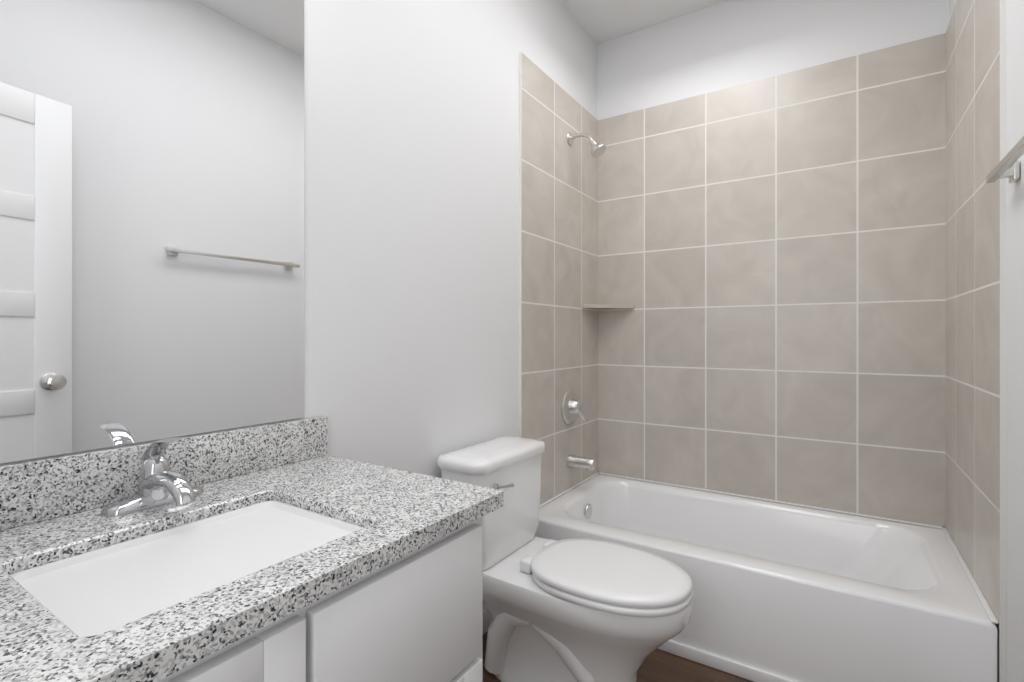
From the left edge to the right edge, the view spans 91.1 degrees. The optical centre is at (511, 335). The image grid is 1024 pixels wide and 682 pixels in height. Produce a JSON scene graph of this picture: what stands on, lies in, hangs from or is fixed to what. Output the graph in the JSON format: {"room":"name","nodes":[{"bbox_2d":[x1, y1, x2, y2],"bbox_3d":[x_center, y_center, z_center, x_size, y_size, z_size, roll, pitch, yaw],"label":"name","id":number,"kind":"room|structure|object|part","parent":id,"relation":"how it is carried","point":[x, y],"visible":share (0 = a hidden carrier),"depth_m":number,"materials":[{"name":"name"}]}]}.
{"room":"bathroom","nodes":[
{"label":"bathroom","id":0,"kind":"room"},
{"bbox_2d":[0,0,596,609],"bbox_3d":[-0.313,-0.255,1.725,0.100,2.800,2.960,0,0,33],"label":"wall","id":1,"kind":"structure","parent":0,"point":[410,234],"depth_m":1.64,"materials":[{"name":"white paint"}]},
{"bbox_2d":[0,0,303,462],"bbox_3d":[-0.775,-0.363,0.917,0.005,1.143,0.882,0,0,33],"label":"mirror","id":2,"kind":"object","parent":1,"relation":"attached to","point":[151,219],"visible":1,"depth_m":0.99,"materials":[{"name":"clear glass"}]},
{"bbox_2d":[483,608,491,633],"bbox_3d":[-0.243,1.103,1.729,0.012,0.085,1.013,0,0,33],"label":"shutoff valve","id":3,"kind":"structure","parent":1,"relation":"attached to","point":[487,619],"depth_m":1.92,"materials":[{"name":"white paint"}]},
{"bbox_2d":[519,52,597,504],"bbox_3d":[0.261,-0.036,2.503,0.012,2.363,0.830,0,0,33],"label":"tile","id":4,"kind":"structure","parent":1,"relation":"attached to","point":[558,257],"depth_m":2.42,"materials":[{"name":"beige tile"}]},
{"bbox_2d":[562,389,585,423],"bbox_3d":[0.317,0.355,2.520,0.060,0.176,0.176,0,0,33],"label":"shower valve","id":5,"kind":"object","parent":4,"relation":"attached to","point":[571,406],"visible":0.98,"depth_m":2.50,"materials":[{"name":"silver metal"}]},
{"bbox_2d":[567,454,595,470],"bbox_3d":[0.349,0.630,2.499,0.138,0.068,0.068,0,0,33],"label":"tub spout","id":6,"kind":"object","parent":4,"relation":"attached to","point":[581,462],"visible":0.96,"depth_m":2.48,"materials":[{"name":"silver metal"}]},
{"bbox_2d":[567,132,605,157],"bbox_3d":[0.372,-0.952,2.484,0.194,0.150,0.080,0,0,33],"label":"shower head","id":7,"kind":"object","parent":4,"relation":"attached to","point":[598,150],"visible":1,"depth_m":2.46},
{"bbox_2d":[483,631,752,681],"bbox_3d":[0.367,1.195,1.281,1.724,0.100,2.960,0,0,33],"label":"floor","id":8,"kind":"structure","parent":0,"point":[657,665],"depth_m":1.71,"materials":[{"name":"brown wood"}]},
{"bbox_2d":[0,416,502,681],"bbox_3d":[-0.518,0.664,0.781,0.582,0.961,0.945,0,0,33],"label":"bathroom vanity","id":9,"kind":"object","parent":8,"relation":"on","point":[290,551],"visible":1,"depth_m":0.80,"materials":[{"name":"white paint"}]},
{"bbox_2d":[100,437,203,516],"bbox_3d":[-0.627,0.249,0.915,0.157,0.130,0.164,0,0,33],"label":"faucet","id":10,"kind":"object","parent":9,"relation":"on","point":[163,491],"depth_m":0.91,"materials":[{"name":"silver metal"}]},
{"bbox_2d":[437,436,692,681],"bbox_3d":[0.182,0.771,1.647,0.786,0.752,0.450,0,0,33],"label":"toilet","id":11,"kind":"object","parent":8,"relation":"on","point":[579,610],"visible":0.92,"depth_m":1.56,"materials":[{"name":"white ceramic"}]},
{"bbox_3d":[-0.053,0.579,1.800,0.225,0.368,0.450,0,0,33],"label":"tank","id":12,"kind":"part","parent":11,"relation":"part of","materials":[{"name":"white ceramic"}]},
{"bbox_3d":[0.295,0.740,1.573,0.515,0.049,0.372,0,0,33],"label":"seat","id":13,"kind":"part","parent":11,"relation":"part of","materials":[{"name":"white plastic"}]},
{"bbox_2d":[534,474,997,681],"bbox_3d":[0.891,0.960,2.085,1.497,0.370,0.814,0,0,33],"label":"bathtub","id":14,"kind":"object","parent":8,"relation":"on","point":[786,593],"visible":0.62,"depth_m":1.72,"materials":[{"name":"white ceramic"}]},
{"bbox_2d":[540,472,997,623],"bbox_3d":[0.896,0.771,2.092,1.500,0.006,0.801,0,0,33],"label":"trim","id":15,"kind":"structure","parent":14,"relation":"on","point":[988,610],"depth_m":2.14,"materials":[{"name":"white paint"}]},
{"bbox_2d":[560,0,726,44],"bbox_3d":[0.367,-1.705,1.281,1.724,0.100,2.960,0,0,33],"label":"ceiling","id":16,"kind":"structure","parent":0,"point":[601,21],"depth_m":2.58,"materials":[{"name":"white paint"}]},
{"bbox_2d":[597,0,948,528],"bbox_3d":[1.148,-0.255,2.479,1.524,2.800,0.100,0,0,33],"label":"wall","id":17,"kind":"structure","parent":0,"point":[724,45],"depth_m":2.44,"materials":[{"name":"white paint"}]},
{"bbox_2d":[582,304,634,308],"bbox_3d":[0.517,-0.160,2.689,0.212,0.020,0.212,0,0,33],"label":"corner shelf","id":18,"kind":"object","parent":17,"relation":"attached to","point":[608,306],"visible":0.94,"depth_m":2.69,"materials":[{"name":"beige ceramic"}]},
{"bbox_2d":[598,33,945,526],"bbox_3d":[1.118,-0.224,2.432,1.500,1.989,0.012,0,0,33],"label":"tile","id":19,"kind":"structure","parent":17,"relation":"attached to","point":[772,259],"depth_m":2.33,"materials":[{"name":"beige tile"}]},
{"bbox_2d":[949,0,1023,681],"bbox_3d":[1.048,-0.255,0.838,0.100,2.800,2.960,0,0,33],"label":"wall","id":20,"kind":"structure","parent":0,"point":[1014,356],"depth_m":1.26,"materials":[{"name":"white paint"}]},
{"bbox_2d":[946,0,1005,681],"bbox_3d":[1.528,-0.036,1.678,0.012,2.363,0.828,0,0,33],"label":"tile","id":21,"kind":"structure","parent":20,"relation":"attached to","point":[976,289],"depth_m":1.55,"materials":[{"name":"beige tile"}]},
{"bbox_2d":[986,136,1023,182],"bbox_3d":[1.063,-0.405,1.001,0.049,0.044,0.690,0,0,33],"label":"towel rail","id":22,"kind":"object","parent":20,"relation":"attached to","point":[1008,165],"visible":1,"depth_m":1.21,"materials":[{"name":"silver metal"}]}
]}

